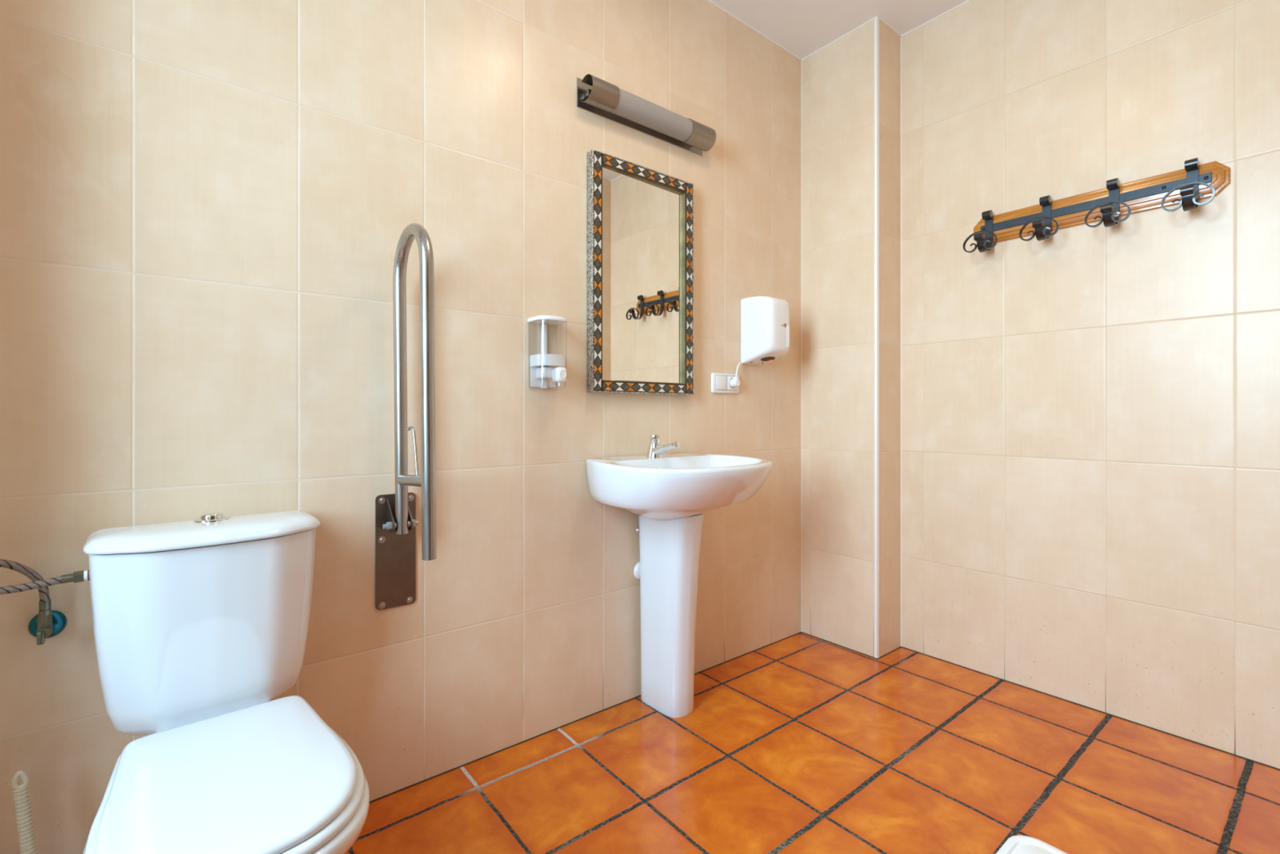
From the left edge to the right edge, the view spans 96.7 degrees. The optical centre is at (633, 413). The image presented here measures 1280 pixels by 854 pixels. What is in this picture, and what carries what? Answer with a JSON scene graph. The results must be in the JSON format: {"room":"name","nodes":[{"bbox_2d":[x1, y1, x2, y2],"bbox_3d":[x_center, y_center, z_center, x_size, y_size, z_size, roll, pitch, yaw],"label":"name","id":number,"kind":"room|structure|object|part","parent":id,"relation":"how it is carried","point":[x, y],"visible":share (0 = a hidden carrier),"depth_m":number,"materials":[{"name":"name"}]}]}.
{"room":"public restroom","nodes":[
{"label":"public restroom","id":0,"kind":"room"},
{"bbox_2d":[0,0,801,853],"bbox_3d":[-0.369,-0.311,1.786,3.435,2.620,0.120,0,0,-38],"label":"wall","id":1,"kind":"structure","parent":0,"point":[206,206],"depth_m":1.46,"materials":[{"name":"beige tile"}]},
{"bbox_2d":[27,608,66,644],"bbox_3d":[-1.116,0.403,1.079,0.053,0.062,0.064,0,0,-38],"label":"valve","id":2,"kind":"object","parent":1,"relation":"attached to","point":[50,623],"visible":1,"depth_m":1.08,"materials":[{"name":"teal metal"}]},
{"bbox_2d":[0,559,89,610],"bbox_3d":[-1.114,0.315,1.038,0.183,0.114,0.087,0,0,-38],"label":"hose","id":3,"kind":"object","parent":2,"relation":"attached to","point":[38,582],"visible":1,"depth_m":1.05,"materials":[{"name":"silver metal"}]},
{"bbox_2d":[83,570,88,581],"bbox_3d":[-1.030,0.304,1.071,0.006,0.019,0.019,0,0,-38],"label":"washer","id":4,"kind":"object","parent":3,"relation":"in","point":[85,572],"depth_m":1.07,"materials":[{"name":"white plastic"}]},
{"bbox_3d":[-1.101,0.414,1.065,0.018,0.027,0.024,0,0,-38],"label":"valve handle","id":5,"kind":"part","parent":2,"relation":"part of","materials":[{"name":"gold metal"}]},
{"bbox_2d":[375,222,436,609],"bbox_3d":[-0.543,0.026,1.395,0.101,0.966,0.278,0,0,-38],"label":"grab rail","id":6,"kind":"object","parent":1,"relation":"attached to","point":[396,522],"visible":1,"depth_m":1.45,"materials":[{"name":"metal"}]},
{"bbox_3d":[-0.627,0.359,1.503,0.101,0.298,0.004,0,0,-38],"label":"mounting plate","id":7,"kind":"part","parent":6,"relation":"part of","materials":[{"name":"metal"}]},
{"bbox_3d":[-0.532,0.095,1.376,0.050,0.130,0.011,0,0,37],"label":"release lever","id":8,"kind":"part","parent":6,"relation":"part of","materials":[{"name":"metal"}]},
{"bbox_2d":[528,315,567,390],"bbox_3d":[-0.253,-0.186,1.740,0.106,0.221,0.095,0,0,-38],"label":"soap dispenser","id":9,"kind":"object","parent":1,"relation":"attached to","point":[547,370],"visible":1,"depth_m":1.73,"materials":[{"name":"white plastic"}]},
{"bbox_3d":[-0.226,-0.113,1.730,0.034,0.058,0.044,0,0,-38],"label":"push lever","id":10,"kind":"part","parent":9,"relation":"part of","materials":[{"name":"white plastic"}]},
{"bbox_2d":[586,149,693,395],"bbox_3d":[0.035,-0.467,2.006,0.457,0.791,0.036,0,0,-38],"label":"wall mirror","id":11,"kind":"object","parent":1,"relation":"attached to","point":[640,220],"visible":1,"depth_m":1.98,"materials":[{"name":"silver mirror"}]},
{"bbox_2d":[602,166,681,382],"bbox_3d":[0.036,-0.467,2.005,0.375,0.709,0.002,0,0,-40],"label":"mirror glass","id":12,"kind":"object","parent":11,"relation":"attached to","point":[642,212],"depth_m":1.99,"materials":[{"name":"silver"}]},
{"bbox_2d":[577,74,715,155],"bbox_3d":[0.067,-1.048,1.998,0.574,0.095,0.087,0,0,-38],"label":"wall lamp","id":13,"kind":"object","parent":1,"relation":"attached to","point":[598,96],"visible":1,"depth_m":1.95,"materials":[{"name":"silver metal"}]},
{"bbox_3d":[0.063,-1.043,1.987,0.334,0.077,0.068,0,0,-38],"label":"lamp shade","id":14,"kind":"part","parent":13,"relation":"part of","materials":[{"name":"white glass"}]},
{"bbox_2d":[711,373,738,393],"bbox_3d":[0.371,-0.123,2.285,0.156,0.079,0.014,0,0,-38],"label":"light switch","id":15,"kind":"object","parent":1,"relation":"attached to","point":[720,382],"visible":0.87,"depth_m":2.27,"materials":[{"name":"white plastic"}]},
{"bbox_2d":[727,375,737,390],"bbox_3d":[0.399,-0.125,2.303,0.058,0.056,0.003,0,0,-38],"label":"socket","id":16,"kind":"object","parent":15,"relation":"attached to","point":[729,377],"depth_m":2.29,"materials":[{"name":"white plastic"}]},
{"bbox_2d":[729,361,745,387],"bbox_3d":[0.432,-0.161,2.308,0.093,0.109,0.030,0,0,-38],"label":"power cord","id":17,"kind":"object","parent":15,"relation":"attached to","point":[735,382],"visible":1,"depth_m":2.28,"materials":[{"name":"white plastic"}]},
{"bbox_2d":[741,295,789,365],"bbox_3d":[0.544,-0.342,2.330,0.138,0.271,0.158,0,0,-38],"label":"dryer","id":18,"kind":"object","parent":1,"relation":"attached to","point":[765,320],"visible":0.98,"depth_m":2.28,"materials":[{"name":"white plastic"}]},
{"bbox_2d":[760,356,775,360],"bbox_3d":[0.551,-0.226,2.334,0.072,0.016,0.047,0,0,-38],"label":"outlet","id":19,"kind":"object","parent":18,"relation":"attached to","point":[763,358],"depth_m":2.33,"materials":[{"name":"black plastic"}]},
{"bbox_2d":[369,631,1279,802],"bbox_3d":[0.319,0.998,1.221,2.815,0.003,1.620,0,0,-38],"label":"trim","id":20,"kind":"structure","parent":1,"relation":"attached to","point":[390,793],"depth_m":1.86,"materials":[{"name":"tile"}]},
{"bbox_2d":[706,0,970,60],"bbox_3d":[0.319,-1.619,1.221,2.815,0.004,1.620,0,0,-38],"label":"trim","id":21,"kind":"structure","parent":1,"relation":"attached to","point":[710,2],"depth_m":2.39,"materials":[{"name":"white paint"}]},
{"bbox_2d":[344,632,1279,853],"bbox_3d":[0.170,1.039,1.103,3.435,0.080,1.860,0,0,-38],"label":"floor","id":22,"kind":"structure","parent":0,"point":[801,743],"depth_m":1.57,"materials":[{"name":"tile"}]},
{"bbox_2d":[11,769,36,853],"bbox_3d":[-1.081,0.821,1.039,0.094,0.356,0.094,0,0,-38],"label":"toilet brush","id":23,"kind":"object","parent":22,"relation":"on","point":[22,802],"visible":1,"depth_m":1.02,"materials":[{"name":"beige plastic"}]},
{"bbox_2d":[82,510,369,853],"bbox_3d":[-0.701,0.604,0.982,0.386,0.792,0.699,0,0,-41],"label":"toilet","id":24,"kind":"object","parent":22,"relation":"on","point":[200,624],"visible":1,"depth_m":1.03,"materials":[{"name":"white ceramic"}]},
{"bbox_3d":[-0.861,0.236,1.166,0.386,0.029,0.211,0,0,-41],"label":"tank lid","id":25,"kind":"part","parent":24,"relation":"part of","materials":[{"name":"white ceramic"}]},
{"bbox_3d":[-0.863,0.434,1.169,0.372,0.362,0.197,0,0,-41],"label":"tank","id":26,"kind":"part","parent":24,"relation":"part of","materials":[{"name":"white ceramic"}]},
{"bbox_3d":[-0.883,0.213,1.192,0.040,0.010,0.040,0,0,-41],"label":"push plate","id":27,"kind":"part","parent":24,"relation":"part of","materials":[{"name":"silver metal"}]},
{"bbox_3d":[-0.636,0.590,0.906,0.339,0.015,0.483,0,0,-41],"label":"seat","id":28,"kind":"part","parent":24,"relation":"part of","materials":[{"name":"white plastic"}]},
{"bbox_3d":[-0.636,0.573,0.906,0.317,0.017,0.460,0,0,-41],"label":"seat lid","id":29,"kind":"part","parent":24,"relation":"part of","materials":[{"name":"white plastic"}]},
{"bbox_3d":[-0.691,0.799,0.969,0.346,0.401,0.666,0,0,-41],"label":"bowl","id":30,"kind":"part","parent":24,"relation":"part of","materials":[{"name":"white ceramic"}]},
{"bbox_2d":[586,452,772,717],"bbox_3d":[0.172,0.573,1.844,0.586,0.854,0.455,0,0,-38],"label":"basin","id":31,"kind":"object","parent":22,"relation":"on","point":[669,494],"visible":1,"depth_m":1.86,"materials":[{"name":"white ceramic"}]},
{"bbox_2d":[646,434,679,457],"bbox_3d":[0.099,0.110,1.930,0.054,0.081,0.148,0,0,-38],"label":"tap","id":32,"kind":"object","parent":31,"relation":"on","point":[655,449],"visible":0.99,"depth_m":1.94,"materials":[{"name":"silver metal"}]},
{"bbox_3d":[0.109,0.120,1.917,0.043,0.060,0.115,0,0,-38],"label":"spout","id":33,"kind":"part","parent":32,"relation":"part of","materials":[{"name":"silver metal"}]},
{"bbox_2d":[995,835,1067,853],"bbox_3d":[0.608,0.824,0.682,0.261,0.350,0.347,0,0,-38],"label":"waste bin","id":34,"kind":"object","parent":22,"relation":"on","point":[1016,844],"visible":1,"depth_m":0.85,"materials":[{"name":"white plastic"}]},
{"bbox_2d":[709,0,968,59],"bbox_3d":[0.170,-1.661,1.103,3.435,0.080,1.860,0,0,-38],"label":"ceiling","id":35,"kind":"structure","parent":0,"point":[802,28],"depth_m":2.31,"materials":[{"name":"white paint"}]},
{"bbox_2d":[801,17,900,657],"bbox_3d":[0.958,-0.311,2.526,0.195,2.620,0.364,0,0,-38],"label":"wall column","id":36,"kind":"structure","parent":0,"point":[837,80],"depth_m":2.43,"materials":[{"name":"beige tile"}]},
{"bbox_2d":[874,17,879,657],"bbox_3d":[0.996,-0.311,2.330,0.014,2.620,0.014,0,0,-38],"label":"trim","id":37,"kind":"structure","parent":36,"relation":"attached to","point":[875,19],"depth_m":2.33,"materials":[{"name":"white"}]},
{"bbox_2d":[901,0,1279,768],"bbox_3d":[1.508,-0.311,2.083,0.120,2.620,1.740,0,0,-38],"label":"wall","id":38,"kind":"structure","parent":0,"point":[1091,416],"depth_m":1.92,"materials":[{"name":"beige tile"}]},
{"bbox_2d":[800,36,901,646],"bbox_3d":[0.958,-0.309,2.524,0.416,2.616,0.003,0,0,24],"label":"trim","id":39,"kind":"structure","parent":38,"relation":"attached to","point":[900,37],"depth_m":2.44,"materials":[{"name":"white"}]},
{"bbox_2d":[962,157,1230,253],"bbox_3d":[1.491,-0.684,1.907,0.126,0.162,0.692,0,0,-38],"label":"coat rack","id":40,"kind":"object","parent":38,"relation":"attached to","point":[1185,187],"visible":1,"depth_m":1.85,"materials":[{"name":"brown wood"}]},
{"bbox_3d":[1.262,-0.639,2.125,0.010,0.071,0.057,0,0,-38],"label":"scroll arm","id":41,"kind":"part","parent":40,"relation":"part of","materials":[{"name":"black paint"}]},
{"bbox_3d":[1.297,-0.639,2.080,0.010,0.071,0.057,0,0,-38],"label":"scroll arm","id":42,"kind":"part","parent":40,"relation":"part of","materials":[{"name":"black paint"}]},
{"bbox_3d":[1.375,-0.639,1.980,0.010,0.071,0.057,0,0,-38],"label":"scroll arm","id":43,"kind":"part","parent":40,"relation":"part of","materials":[{"name":"black paint"}]},
{"bbox_3d":[1.411,-0.639,1.936,0.010,0.071,0.057,0,0,-38],"label":"scroll arm","id":44,"kind":"part","parent":40,"relation":"part of","materials":[{"name":"black paint"}]},
{"bbox_3d":[1.490,-0.639,1.835,0.010,0.071,0.057,0,0,-38],"label":"scroll arm","id":45,"kind":"part","parent":40,"relation":"part of","materials":[{"name":"black paint"}]},
{"bbox_3d":[1.526,-0.639,1.790,0.010,0.071,0.057,0,0,-38],"label":"scroll arm","id":46,"kind":"part","parent":40,"relation":"part of","materials":[{"name":"black paint"}]},
{"bbox_3d":[1.605,-0.639,1.690,0.010,0.071,0.057,0,0,-38],"label":"scroll arm","id":47,"kind":"part","parent":40,"relation":"part of","materials":[{"name":"black paint"}]},
{"bbox_3d":[1.640,-0.639,1.645,0.010,0.071,0.057,0,0,-38],"label":"scroll arm","id":48,"kind":"part","parent":40,"relation":"part of","materials":[{"name":"black paint"}]}
]}

